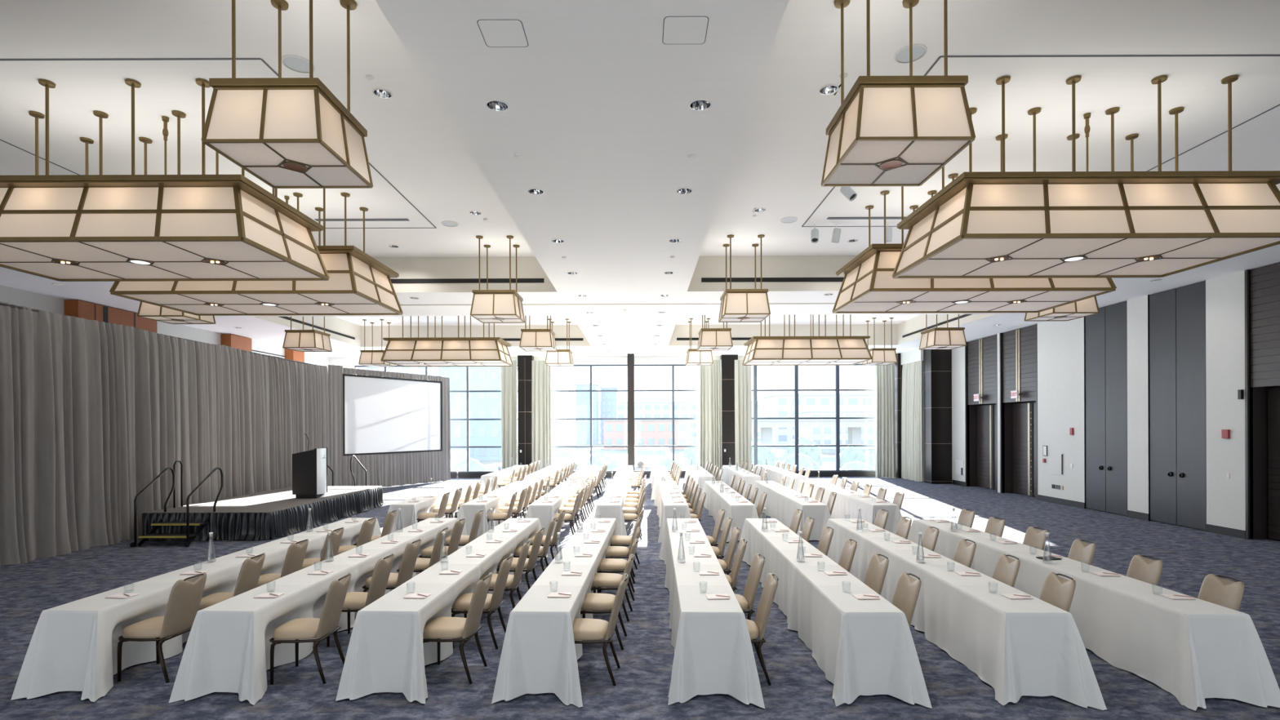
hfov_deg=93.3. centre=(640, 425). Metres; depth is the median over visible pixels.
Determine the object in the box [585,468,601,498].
banquet chair
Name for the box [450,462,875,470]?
road
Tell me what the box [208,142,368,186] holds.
diffuser
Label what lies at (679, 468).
banquet chair
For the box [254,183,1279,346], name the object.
ceiling recess
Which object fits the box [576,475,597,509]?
banquet chair
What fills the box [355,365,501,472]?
window
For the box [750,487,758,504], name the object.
banquet chair
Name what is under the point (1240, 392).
sensor
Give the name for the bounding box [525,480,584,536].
table
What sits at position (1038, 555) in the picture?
notepad
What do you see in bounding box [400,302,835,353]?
trim
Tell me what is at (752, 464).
banquet chair
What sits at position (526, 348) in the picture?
diffuser
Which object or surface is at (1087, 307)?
pendant lamp
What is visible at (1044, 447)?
control panel
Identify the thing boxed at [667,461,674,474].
banquet chair
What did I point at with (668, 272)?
recessed light
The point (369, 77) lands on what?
cap
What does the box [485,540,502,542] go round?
notepad
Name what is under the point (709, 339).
pendant lamp
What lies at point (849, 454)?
shrub
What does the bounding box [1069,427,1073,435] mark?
fire alarm
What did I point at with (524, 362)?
column
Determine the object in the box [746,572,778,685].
banquet chair
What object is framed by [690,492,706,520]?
banquet chair
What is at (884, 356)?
pendant lamp
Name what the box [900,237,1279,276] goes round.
diffuser
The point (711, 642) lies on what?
table
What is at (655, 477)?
table
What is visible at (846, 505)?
table
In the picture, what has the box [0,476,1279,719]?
floor
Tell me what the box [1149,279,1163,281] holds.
recessed light
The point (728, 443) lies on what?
column
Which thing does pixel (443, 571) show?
notepad
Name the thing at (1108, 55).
trim
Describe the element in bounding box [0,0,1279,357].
ceiling
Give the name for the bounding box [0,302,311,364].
rail
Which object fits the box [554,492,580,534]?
banquet chair
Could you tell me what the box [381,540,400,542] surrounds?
notepad
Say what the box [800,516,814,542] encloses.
banquet chair
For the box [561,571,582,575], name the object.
notepad
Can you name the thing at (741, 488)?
banquet chair
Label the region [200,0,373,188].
pendant lamp
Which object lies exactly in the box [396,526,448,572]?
banquet chair
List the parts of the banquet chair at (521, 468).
seat, backrest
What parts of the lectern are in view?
panel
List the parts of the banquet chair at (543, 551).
seat, seat frame, leg, leg, backrest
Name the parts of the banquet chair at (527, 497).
seat, backrest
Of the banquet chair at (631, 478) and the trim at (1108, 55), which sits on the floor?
the banquet chair at (631, 478)
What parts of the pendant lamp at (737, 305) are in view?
rod, rod, lamp shade, frame, rod, rod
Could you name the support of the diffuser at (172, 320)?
attached to the pendant lamp at (146, 310)
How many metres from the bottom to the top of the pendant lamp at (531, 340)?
1.701 m
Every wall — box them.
[0,285,328,371]
[328,355,862,368]
[921,360,924,482]
[951,270,1253,538]
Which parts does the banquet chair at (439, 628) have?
leg, seat, seat frame, leg, backrest, leg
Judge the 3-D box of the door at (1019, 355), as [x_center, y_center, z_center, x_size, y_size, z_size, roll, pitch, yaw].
[12.863,-0.435,20.090,0.652,5.580,2.020,0,0,0]
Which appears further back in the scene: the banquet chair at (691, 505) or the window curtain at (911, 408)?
the window curtain at (911, 408)
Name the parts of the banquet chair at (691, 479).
backrest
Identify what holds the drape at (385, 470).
hanging from the projection screen
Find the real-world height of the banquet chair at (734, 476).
0.961 m
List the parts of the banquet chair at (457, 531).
seat frame, seat, backrest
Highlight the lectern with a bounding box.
[292,433,327,498]
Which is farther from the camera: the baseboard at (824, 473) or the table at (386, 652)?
the baseboard at (824, 473)
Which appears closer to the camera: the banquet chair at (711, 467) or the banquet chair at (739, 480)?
the banquet chair at (739, 480)
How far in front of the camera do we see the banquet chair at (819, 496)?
13.78 m
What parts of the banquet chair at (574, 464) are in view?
backrest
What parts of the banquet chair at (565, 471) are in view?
backrest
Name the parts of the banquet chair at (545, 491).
backrest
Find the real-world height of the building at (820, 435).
7.500 m
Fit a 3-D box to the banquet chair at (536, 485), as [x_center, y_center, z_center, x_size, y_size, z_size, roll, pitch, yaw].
[-2.968,1.934,15.806,0.653,0.961,0.455,0,0,1]
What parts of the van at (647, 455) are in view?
glass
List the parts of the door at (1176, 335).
knob, knob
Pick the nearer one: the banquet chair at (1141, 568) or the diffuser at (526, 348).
the banquet chair at (1141, 568)
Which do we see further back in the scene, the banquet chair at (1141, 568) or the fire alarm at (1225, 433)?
the fire alarm at (1225, 433)
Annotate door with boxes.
[964,333,997,492]
[999,323,1037,499]
[1084,301,1127,515]
[1147,280,1206,530]
[1244,262,1279,540]
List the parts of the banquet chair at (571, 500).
seat, backrest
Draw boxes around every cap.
[365,74,373,79]
[514,153,521,158]
[687,155,694,159]
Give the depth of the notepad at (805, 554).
7.57 m
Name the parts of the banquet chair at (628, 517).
seat, backrest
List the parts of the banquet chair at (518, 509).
seat, backrest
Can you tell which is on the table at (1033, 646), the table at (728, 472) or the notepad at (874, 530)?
the notepad at (874, 530)
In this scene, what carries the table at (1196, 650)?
on the floor
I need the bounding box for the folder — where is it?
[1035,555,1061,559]
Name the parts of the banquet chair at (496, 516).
seat, seat frame, backrest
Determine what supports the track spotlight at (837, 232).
hanging from the ceiling
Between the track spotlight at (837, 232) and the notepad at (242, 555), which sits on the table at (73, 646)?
the notepad at (242, 555)
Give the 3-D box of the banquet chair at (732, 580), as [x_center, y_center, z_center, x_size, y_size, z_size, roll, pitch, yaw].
[1.014,1.920,7.609,0.653,0.961,0.455,0,0,3]
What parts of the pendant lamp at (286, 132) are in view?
rod, rod, frame, lamp shade, rod, rod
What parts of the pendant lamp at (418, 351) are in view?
rod, frame, lamp shade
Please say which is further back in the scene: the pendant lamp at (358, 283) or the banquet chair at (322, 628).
the pendant lamp at (358, 283)
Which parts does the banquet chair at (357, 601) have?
leg, leg, seat frame, seat, backrest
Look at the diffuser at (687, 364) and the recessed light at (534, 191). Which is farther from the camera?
the diffuser at (687, 364)
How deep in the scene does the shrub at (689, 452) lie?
53.07 m
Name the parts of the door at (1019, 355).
panel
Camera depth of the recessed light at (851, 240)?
13.28 m
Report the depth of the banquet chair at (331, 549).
8.46 m
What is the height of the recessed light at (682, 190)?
0.158 m
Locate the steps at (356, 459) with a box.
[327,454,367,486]
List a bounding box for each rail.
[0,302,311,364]
[173,460,182,507]
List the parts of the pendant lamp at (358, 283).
frame, lamp shade, rod, rod, rod, rod, rod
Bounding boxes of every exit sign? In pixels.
[973,393,982,401]
[1010,390,1020,398]
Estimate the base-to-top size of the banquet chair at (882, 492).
0.961 m
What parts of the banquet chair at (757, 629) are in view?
seat, leg, seat frame, leg, backrest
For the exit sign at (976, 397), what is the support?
attached to the door at (980, 358)
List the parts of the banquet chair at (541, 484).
backrest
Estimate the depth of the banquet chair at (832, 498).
12.78 m
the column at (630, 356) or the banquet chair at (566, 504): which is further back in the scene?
the column at (630, 356)
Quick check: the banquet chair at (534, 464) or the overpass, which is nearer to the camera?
the banquet chair at (534, 464)
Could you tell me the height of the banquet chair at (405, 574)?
0.961 m
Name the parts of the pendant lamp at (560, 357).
lamp shade, frame, rod, rod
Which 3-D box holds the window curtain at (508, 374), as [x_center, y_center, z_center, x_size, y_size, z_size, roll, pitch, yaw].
[-5.932,-0.256,27.222,0.765,5.346,0.207,0,0,4]
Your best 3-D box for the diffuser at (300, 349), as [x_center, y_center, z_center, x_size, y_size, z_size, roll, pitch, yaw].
[-10.068,-2.292,18.300,0.945,0.010,0.945,0,0,0]
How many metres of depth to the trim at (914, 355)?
25.81 m
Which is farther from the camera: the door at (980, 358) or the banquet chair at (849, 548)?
the door at (980, 358)
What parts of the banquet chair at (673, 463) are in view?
backrest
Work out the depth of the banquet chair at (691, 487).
15.49 m
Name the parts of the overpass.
pier leg, pier leg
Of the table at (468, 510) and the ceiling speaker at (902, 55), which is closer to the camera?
the ceiling speaker at (902, 55)
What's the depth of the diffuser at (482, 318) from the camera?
13.14 m
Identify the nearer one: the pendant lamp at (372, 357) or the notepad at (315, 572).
the notepad at (315, 572)
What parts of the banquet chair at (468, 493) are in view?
seat, backrest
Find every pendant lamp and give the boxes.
[0,78,329,281]
[109,187,403,315]
[137,302,215,324]
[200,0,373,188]
[282,316,332,351]
[358,319,395,366]
[380,315,513,366]
[470,235,524,323]
[519,315,556,351]
[545,318,573,366]
[685,318,713,365]
[697,315,733,350]
[718,234,770,322]
[742,314,872,365]
[821,0,975,186]
[831,173,1116,313]
[862,317,897,364]
[892,75,1279,278]
[919,314,967,349]
[1024,296,1099,321]
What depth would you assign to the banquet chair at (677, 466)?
21.56 m
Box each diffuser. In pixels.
[0,241,320,279]
[123,293,396,314]
[144,316,209,324]
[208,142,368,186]
[286,347,326,351]
[361,364,391,366]
[386,360,509,365]
[473,315,523,322]
[520,346,554,351]
[547,364,572,365]
[686,363,711,365]
[698,346,731,350]
[720,314,768,321]
[745,359,867,364]
[825,140,968,185]
[838,290,1106,311]
[865,362,893,364]
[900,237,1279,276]
[922,345,964,349]
[1028,313,1093,320]
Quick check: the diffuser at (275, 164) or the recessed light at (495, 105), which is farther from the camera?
the recessed light at (495, 105)
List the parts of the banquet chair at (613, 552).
seat frame, seat, leg, backrest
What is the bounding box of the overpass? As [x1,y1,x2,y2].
[751,416,875,452]
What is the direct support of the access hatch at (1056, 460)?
attached to the wall at (1060, 344)
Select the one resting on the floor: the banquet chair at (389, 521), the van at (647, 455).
the banquet chair at (389, 521)
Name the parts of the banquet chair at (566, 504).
seat, backrest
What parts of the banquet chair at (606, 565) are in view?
seat, seat frame, leg, leg, backrest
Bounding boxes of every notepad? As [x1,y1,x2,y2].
[104,592,139,598]
[179,570,208,574]
[235,554,259,557]
[253,592,284,597]
[280,540,301,542]
[306,570,333,574]
[347,554,369,557]
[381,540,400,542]
[403,592,431,598]
[408,529,425,531]
[439,570,462,573]
[466,553,485,556]
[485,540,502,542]
[502,529,518,532]
[516,520,530,522]
[546,592,571,597]
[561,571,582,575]
[574,553,592,556]
[583,540,599,542]
[591,529,605,532]
[688,540,704,543]
[693,553,711,556]
[698,571,719,574]
[705,594,730,599]
[786,539,803,542]
[802,553,822,556]
[822,570,847,575]
[852,594,879,599]
[869,528,885,531]
[891,540,911,542]
[919,554,941,557]
[954,571,981,575]
[961,529,979,532]
[995,541,1017,543]
[1000,593,1032,599]
[1038,555,1062,558]
[1091,572,1120,576]
[1159,594,1195,599]
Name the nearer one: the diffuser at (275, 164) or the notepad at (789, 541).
the diffuser at (275, 164)
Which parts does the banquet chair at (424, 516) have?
seat, backrest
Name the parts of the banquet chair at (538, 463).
backrest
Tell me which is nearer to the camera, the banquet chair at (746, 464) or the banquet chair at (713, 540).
the banquet chair at (713, 540)
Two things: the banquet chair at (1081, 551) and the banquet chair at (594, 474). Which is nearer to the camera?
the banquet chair at (1081, 551)
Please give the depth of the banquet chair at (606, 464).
22.62 m
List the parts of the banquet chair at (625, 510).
seat, backrest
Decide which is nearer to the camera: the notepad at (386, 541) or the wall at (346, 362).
the notepad at (386, 541)
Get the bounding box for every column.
[517,355,533,471]
[627,353,634,471]
[720,355,737,467]
[894,353,902,478]
[923,349,951,484]
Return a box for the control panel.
[1042,445,1047,456]
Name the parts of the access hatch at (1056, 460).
hatch handle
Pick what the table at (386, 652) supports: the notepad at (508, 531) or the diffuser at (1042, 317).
the notepad at (508, 531)
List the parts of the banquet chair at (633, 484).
seat, backrest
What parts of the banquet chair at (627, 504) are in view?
seat, backrest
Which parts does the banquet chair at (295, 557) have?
seat, backrest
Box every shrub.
[450,457,486,471]
[586,452,617,471]
[655,457,685,470]
[680,440,697,469]
[751,443,776,466]
[778,453,819,470]
[780,436,822,470]
[840,444,875,468]
[840,461,875,470]
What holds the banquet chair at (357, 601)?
on the floor
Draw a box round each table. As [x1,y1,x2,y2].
[11,517,381,702]
[168,517,462,705]
[335,518,547,703]
[387,480,484,533]
[457,480,536,537]
[480,465,528,490]
[491,518,622,707]
[524,465,564,497]
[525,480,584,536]
[567,465,600,489]
[594,480,631,535]
[612,465,633,490]
[648,465,671,500]
[653,480,691,543]
[658,518,764,708]
[683,465,715,500]
[702,480,758,542]
[720,465,761,498]
[739,518,932,708]
[750,480,831,540]
[755,465,806,491]
[801,480,902,533]
[826,518,1106,710]
[906,519,1279,710]
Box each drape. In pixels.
[0,301,142,565]
[137,328,225,512]
[221,344,284,497]
[280,357,331,487]
[328,364,344,485]
[342,368,441,381]
[343,450,443,487]
[441,377,450,481]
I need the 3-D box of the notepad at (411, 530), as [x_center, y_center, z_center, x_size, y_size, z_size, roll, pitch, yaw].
[-3.514,1.653,9.490,0.214,0.008,0.153,0,0,4]
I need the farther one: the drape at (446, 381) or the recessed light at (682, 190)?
the drape at (446, 381)
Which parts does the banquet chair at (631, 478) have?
seat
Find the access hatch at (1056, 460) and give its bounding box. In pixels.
[1049,452,1063,475]
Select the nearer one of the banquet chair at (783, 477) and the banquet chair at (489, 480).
the banquet chair at (489, 480)
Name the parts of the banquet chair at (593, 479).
backrest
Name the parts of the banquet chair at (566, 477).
backrest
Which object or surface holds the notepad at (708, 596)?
on the table at (711, 642)
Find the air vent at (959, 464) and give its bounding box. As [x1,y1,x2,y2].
[955,459,964,475]
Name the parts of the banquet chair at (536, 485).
backrest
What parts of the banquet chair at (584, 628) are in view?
seat, seat frame, leg, leg, backrest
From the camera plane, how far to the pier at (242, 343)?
20.87 m
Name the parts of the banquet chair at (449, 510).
seat, backrest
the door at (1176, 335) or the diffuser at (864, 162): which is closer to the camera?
the diffuser at (864, 162)
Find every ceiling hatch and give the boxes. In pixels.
[476,19,528,47]
[662,16,708,44]
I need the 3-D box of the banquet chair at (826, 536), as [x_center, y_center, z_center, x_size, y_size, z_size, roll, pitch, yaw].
[2.362,1.916,8.476,0.653,0.961,0.455,0,0,1]
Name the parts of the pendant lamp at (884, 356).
lamp shade, frame, rod, rod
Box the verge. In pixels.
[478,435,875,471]
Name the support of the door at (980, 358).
in the wall at (1060, 344)
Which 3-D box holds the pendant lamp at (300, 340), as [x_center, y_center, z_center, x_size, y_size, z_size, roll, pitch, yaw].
[-10.071,-3.133,18.300,0.981,1.701,0.981,0,0,0]
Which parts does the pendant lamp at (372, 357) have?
rod, lamp shade, frame, rod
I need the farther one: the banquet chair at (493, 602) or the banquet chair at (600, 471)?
the banquet chair at (600, 471)
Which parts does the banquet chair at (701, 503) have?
seat, backrest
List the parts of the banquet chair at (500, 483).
seat, backrest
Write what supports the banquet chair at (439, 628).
on the floor
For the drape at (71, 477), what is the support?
hanging from the rail at (1, 304)
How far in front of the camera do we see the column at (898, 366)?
26.95 m
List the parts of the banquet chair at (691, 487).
backrest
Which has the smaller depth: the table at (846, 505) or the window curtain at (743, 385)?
the table at (846, 505)
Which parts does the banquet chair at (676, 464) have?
backrest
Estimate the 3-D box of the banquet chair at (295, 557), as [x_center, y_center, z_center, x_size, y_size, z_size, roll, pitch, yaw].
[-4.593,1.940,7.672,0.653,0.961,0.455,0,0,3]
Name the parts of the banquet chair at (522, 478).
backrest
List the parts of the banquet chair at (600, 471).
backrest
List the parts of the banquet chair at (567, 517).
seat, leg, backrest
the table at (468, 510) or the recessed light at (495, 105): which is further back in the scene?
the table at (468, 510)
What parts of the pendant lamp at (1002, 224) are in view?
rod, rod, rod, rod, rod, rod, frame, lamp shade, rod, rod, rod, rod, rod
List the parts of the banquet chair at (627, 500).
seat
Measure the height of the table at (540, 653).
0.754 m
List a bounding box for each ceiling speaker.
[281,54,315,73]
[441,221,458,226]
[780,217,797,222]
[893,44,927,63]
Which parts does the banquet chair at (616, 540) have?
seat frame, seat, leg, backrest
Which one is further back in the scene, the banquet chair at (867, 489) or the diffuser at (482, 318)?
the banquet chair at (867, 489)
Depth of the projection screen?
23.93 m
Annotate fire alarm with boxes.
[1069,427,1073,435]
[1221,429,1230,438]
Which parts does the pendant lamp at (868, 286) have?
rod, rod, rod, lamp shade, frame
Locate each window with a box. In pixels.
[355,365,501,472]
[437,366,502,460]
[551,364,697,472]
[751,364,875,471]
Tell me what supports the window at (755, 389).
in the wall at (346, 362)
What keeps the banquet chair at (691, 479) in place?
on the floor
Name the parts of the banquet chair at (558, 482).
backrest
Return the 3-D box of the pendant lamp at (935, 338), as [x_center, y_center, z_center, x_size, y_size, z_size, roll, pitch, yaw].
[9.139,-3.200,18.300,0.981,1.701,0.981,0,0,0]
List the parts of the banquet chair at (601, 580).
seat, seat frame, leg, leg, backrest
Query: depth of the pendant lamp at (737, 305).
12.72 m
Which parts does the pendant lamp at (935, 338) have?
lamp shade, frame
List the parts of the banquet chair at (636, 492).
seat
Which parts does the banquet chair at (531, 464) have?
backrest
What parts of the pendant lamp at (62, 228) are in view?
rod, rod, rod, rod, rod, rod, lamp shade, frame, rod, rod, rod, rod, rod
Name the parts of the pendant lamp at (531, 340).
rod, frame, lamp shade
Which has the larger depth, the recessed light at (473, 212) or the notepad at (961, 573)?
the recessed light at (473, 212)
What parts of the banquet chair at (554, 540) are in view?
seat, seat frame, leg, backrest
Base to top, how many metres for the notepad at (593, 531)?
0.008 m
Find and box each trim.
[0,54,1279,228]
[251,349,284,356]
[280,277,971,341]
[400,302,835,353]
[900,347,923,364]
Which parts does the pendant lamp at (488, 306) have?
rod, rod, frame, lamp shade, rod, rod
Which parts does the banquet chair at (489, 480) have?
backrest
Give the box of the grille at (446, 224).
[442,222,457,226]
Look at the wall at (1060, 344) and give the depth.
15.23 m
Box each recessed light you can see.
[51,282,65,285]
[372,88,393,99]
[387,244,399,248]
[468,210,481,215]
[484,99,509,112]
[526,187,544,195]
[551,239,564,243]
[566,271,577,275]
[663,271,674,274]
[668,238,681,243]
[675,187,693,194]
[688,98,712,111]
[753,207,766,212]
[817,84,839,95]
[847,239,858,242]
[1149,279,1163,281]
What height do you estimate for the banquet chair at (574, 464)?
0.961 m
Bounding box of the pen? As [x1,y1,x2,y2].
[1173,595,1193,597]
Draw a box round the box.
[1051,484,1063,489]
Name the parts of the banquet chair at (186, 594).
leg, seat, seat frame, leg, leg, backrest, handle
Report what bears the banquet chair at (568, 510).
on the floor
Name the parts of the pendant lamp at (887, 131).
rod, rod, lamp shade, frame, rod, rod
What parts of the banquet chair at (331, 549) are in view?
seat, backrest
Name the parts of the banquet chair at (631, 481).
seat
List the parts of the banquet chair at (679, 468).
backrest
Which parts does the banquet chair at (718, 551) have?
seat, backrest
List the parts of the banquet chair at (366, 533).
seat, backrest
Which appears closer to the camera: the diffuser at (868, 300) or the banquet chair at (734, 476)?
the diffuser at (868, 300)
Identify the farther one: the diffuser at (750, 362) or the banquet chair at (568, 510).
the diffuser at (750, 362)
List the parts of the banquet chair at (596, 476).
backrest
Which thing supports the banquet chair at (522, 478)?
on the floor
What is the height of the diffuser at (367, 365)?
0.001 m
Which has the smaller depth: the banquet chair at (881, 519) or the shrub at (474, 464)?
the banquet chair at (881, 519)
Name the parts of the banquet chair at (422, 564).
seat frame, seat, backrest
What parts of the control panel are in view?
panel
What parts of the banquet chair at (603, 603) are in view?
seat, seat frame, leg, leg, backrest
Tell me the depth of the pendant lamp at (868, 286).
9.95 m
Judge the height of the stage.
0.590 m
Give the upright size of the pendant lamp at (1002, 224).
1.922 m
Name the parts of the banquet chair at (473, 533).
seat, backrest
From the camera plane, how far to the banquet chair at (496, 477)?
17.52 m
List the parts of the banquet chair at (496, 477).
seat, backrest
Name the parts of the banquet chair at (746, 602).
seat, seat frame, leg, backrest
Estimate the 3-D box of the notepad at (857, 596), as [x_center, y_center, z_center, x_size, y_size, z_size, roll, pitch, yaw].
[2.150,1.634,5.766,0.214,0.008,0.153,0,0,-1]
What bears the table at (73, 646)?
on the floor
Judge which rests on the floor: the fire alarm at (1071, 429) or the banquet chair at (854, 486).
the banquet chair at (854, 486)
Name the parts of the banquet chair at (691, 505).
backrest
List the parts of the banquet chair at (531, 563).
seat, seat frame, leg, leg, backrest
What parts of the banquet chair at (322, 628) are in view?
leg, seat, leg, seat frame, leg, backrest, leg, handle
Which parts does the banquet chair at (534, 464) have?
backrest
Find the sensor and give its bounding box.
[1237,389,1244,399]
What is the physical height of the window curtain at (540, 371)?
5.346 m
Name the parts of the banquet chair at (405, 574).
seat frame, seat, backrest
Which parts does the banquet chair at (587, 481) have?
backrest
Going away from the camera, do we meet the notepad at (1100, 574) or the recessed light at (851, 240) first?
the notepad at (1100, 574)
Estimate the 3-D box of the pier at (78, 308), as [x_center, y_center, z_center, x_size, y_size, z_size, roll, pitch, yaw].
[-14.124,-0.331,16.225,0.355,5.560,2.450,0,0,0]
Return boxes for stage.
[141,485,383,541]
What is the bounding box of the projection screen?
[342,373,442,455]
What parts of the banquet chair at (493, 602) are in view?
leg, seat, seat frame, leg, leg, backrest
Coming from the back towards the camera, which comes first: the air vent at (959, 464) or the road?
the road
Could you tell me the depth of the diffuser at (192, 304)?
10.41 m
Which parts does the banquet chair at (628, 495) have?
seat, backrest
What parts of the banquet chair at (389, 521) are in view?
seat, backrest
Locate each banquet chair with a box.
[117,572,207,683]
[198,552,265,610]
[256,538,308,587]
[269,572,351,684]
[301,527,343,568]
[326,552,395,647]
[337,516,376,555]
[353,509,397,545]
[362,537,421,591]
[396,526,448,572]
[416,492,449,522]
[418,517,465,573]
[422,572,492,684]
[432,487,462,517]
[443,509,484,546]
[445,484,474,517]
[451,553,513,649]
[459,480,482,502]
[471,477,492,497]
[479,475,498,493]
[479,538,530,610]
[486,491,517,528]
[496,526,545,591]
[497,468,516,488]
[497,488,527,524]
[504,466,523,482]
[506,484,533,519]
[510,464,528,480]
[513,516,555,573]
[514,480,539,518]
[515,462,532,477]
[520,462,536,475]
[521,477,545,513]
[525,460,540,473]
[527,509,565,559]
[531,475,551,495]
[542,468,559,490]
[546,466,564,492]
[550,465,568,490]
[554,463,570,487]
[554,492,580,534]
[557,488,585,528]
[558,462,573,479]
[560,461,575,484]
[563,484,588,522]
[568,480,591,519]
[573,478,595,514]
[573,573,628,685]
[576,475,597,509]
[580,553,634,649]
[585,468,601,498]
[586,466,604,495]
[588,465,604,492]
[591,463,606,489]
[591,537,638,621]
[592,462,608,487]
[595,461,608,484]
[597,526,641,600]
[605,517,641,583]
[609,509,644,569]
[622,488,645,531]
[622,492,646,539]
[623,484,644,508]
[625,480,646,502]
[626,475,646,507]
[626,477,645,498]
[630,465,644,487]
[630,466,644,488]
[630,468,644,491]
[631,462,644,475]
[631,463,645,484]
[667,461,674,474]
[669,462,675,476]
[670,463,677,478]
[670,465,679,480]
[671,466,680,482]
[676,468,681,485]
[680,475,689,494]
[682,477,693,498]
[684,480,695,503]
[687,484,698,508]
[688,488,701,514]
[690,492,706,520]
[704,461,708,470]
[706,509,724,546]
[708,463,713,473]
[711,516,732,559]
[712,465,716,475]
[714,466,719,479]
[716,468,723,480]
[717,526,740,575]
[724,537,746,591]
[729,475,735,488]
[734,477,742,492]
[734,553,764,639]
[737,480,745,495]
[739,460,744,468]
[743,462,748,470]
[744,484,751,499]
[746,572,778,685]
[748,463,753,471]
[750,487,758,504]
[752,465,757,473]
[756,466,762,475]
[756,492,767,518]
[761,468,767,480]
[780,475,786,485]
[781,462,785,469]
[785,463,791,471]
[788,477,795,489]
[789,508,802,533]
[791,465,796,472]
[796,480,804,493]
[798,466,804,475]
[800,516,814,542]
[804,468,810,480]
[805,484,813,497]
[814,487,824,502]
[817,526,833,555]
[826,492,836,515]
[830,475,838,484]
[838,538,857,572]
[839,477,847,488]
[849,480,859,492]
[862,484,871,495]
[863,553,888,595]
[873,509,888,529]
[876,487,886,500]
[891,572,921,627]
[892,492,904,510]
[895,516,911,539]
[920,526,939,551]
[953,538,976,568]
[957,508,975,527]
[984,516,1005,537]
[992,553,1020,587]
[1022,526,1047,550]
[1039,572,1075,612]
[1067,538,1095,564]
[1126,554,1163,586]
[1197,573,1244,611]
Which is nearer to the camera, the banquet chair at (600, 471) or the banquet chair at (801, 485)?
the banquet chair at (801, 485)
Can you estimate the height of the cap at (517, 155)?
0.024 m
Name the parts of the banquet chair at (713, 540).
seat, backrest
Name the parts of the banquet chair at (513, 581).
seat, seat frame, leg, leg, backrest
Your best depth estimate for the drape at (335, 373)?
21.93 m
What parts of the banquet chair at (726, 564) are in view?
seat, backrest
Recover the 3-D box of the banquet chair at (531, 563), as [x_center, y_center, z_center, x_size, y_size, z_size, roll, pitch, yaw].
[-1.684,1.930,8.556,0.653,0.961,0.455,0,0,4]
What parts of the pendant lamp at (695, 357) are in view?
rod, lamp shade, frame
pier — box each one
[63,300,156,333]
[220,333,251,351]
[284,348,304,362]
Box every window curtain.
[501,360,517,469]
[531,360,551,471]
[697,360,721,478]
[734,360,751,472]
[875,363,896,477]
[901,360,922,481]
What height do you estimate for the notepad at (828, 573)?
0.008 m
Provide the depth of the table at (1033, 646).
5.68 m
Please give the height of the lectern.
1.627 m
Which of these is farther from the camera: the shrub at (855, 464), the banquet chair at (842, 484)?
the shrub at (855, 464)
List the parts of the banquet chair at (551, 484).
seat, backrest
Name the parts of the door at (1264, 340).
panel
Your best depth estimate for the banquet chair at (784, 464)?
23.37 m
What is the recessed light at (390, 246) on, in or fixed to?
in the ceiling
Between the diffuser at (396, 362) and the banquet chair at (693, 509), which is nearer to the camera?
the banquet chair at (693, 509)
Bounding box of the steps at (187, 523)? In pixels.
[129,466,223,546]
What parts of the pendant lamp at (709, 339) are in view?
lamp shade, frame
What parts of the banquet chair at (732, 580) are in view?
seat, backrest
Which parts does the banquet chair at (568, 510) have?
seat, leg, backrest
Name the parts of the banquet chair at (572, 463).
backrest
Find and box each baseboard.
[450,471,875,478]
[952,480,1245,538]
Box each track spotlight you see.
[810,224,818,243]
[831,224,840,243]
[840,186,857,201]
[885,223,892,242]
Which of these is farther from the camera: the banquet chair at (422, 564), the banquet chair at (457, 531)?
the banquet chair at (457, 531)
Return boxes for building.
[357,366,437,378]
[574,382,599,444]
[598,400,763,439]
[600,386,617,443]
[602,419,688,449]
[762,393,875,444]
[798,408,875,448]
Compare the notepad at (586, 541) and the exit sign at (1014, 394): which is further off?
the exit sign at (1014, 394)
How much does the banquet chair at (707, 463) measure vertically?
0.961 m
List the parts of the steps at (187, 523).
handrail, handrail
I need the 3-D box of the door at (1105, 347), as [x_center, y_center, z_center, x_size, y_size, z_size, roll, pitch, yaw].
[12.603,-0.434,16.330,0.152,5.580,1.504,0,0,0]
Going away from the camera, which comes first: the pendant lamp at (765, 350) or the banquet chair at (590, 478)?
the pendant lamp at (765, 350)
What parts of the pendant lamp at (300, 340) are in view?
frame, lamp shade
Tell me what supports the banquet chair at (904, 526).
on the floor
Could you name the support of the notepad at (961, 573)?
on the table at (1033, 646)
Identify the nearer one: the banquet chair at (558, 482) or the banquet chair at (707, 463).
the banquet chair at (558, 482)
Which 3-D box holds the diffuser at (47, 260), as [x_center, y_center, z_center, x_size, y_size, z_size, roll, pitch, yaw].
[-6.407,-2.100,7.740,3.830,0.001,1.850,0,0,0]
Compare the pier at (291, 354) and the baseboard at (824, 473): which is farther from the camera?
the baseboard at (824, 473)
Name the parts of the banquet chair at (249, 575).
seat, backrest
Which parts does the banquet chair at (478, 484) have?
seat, backrest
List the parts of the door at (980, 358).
panel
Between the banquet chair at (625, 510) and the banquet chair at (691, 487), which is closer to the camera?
the banquet chair at (625, 510)
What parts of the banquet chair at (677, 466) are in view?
backrest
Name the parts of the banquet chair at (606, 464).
backrest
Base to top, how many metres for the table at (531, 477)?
0.754 m
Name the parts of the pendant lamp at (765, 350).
rod, rod, lamp shade, frame, rod, rod, rod, rod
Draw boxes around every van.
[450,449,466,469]
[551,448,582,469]
[634,447,672,467]

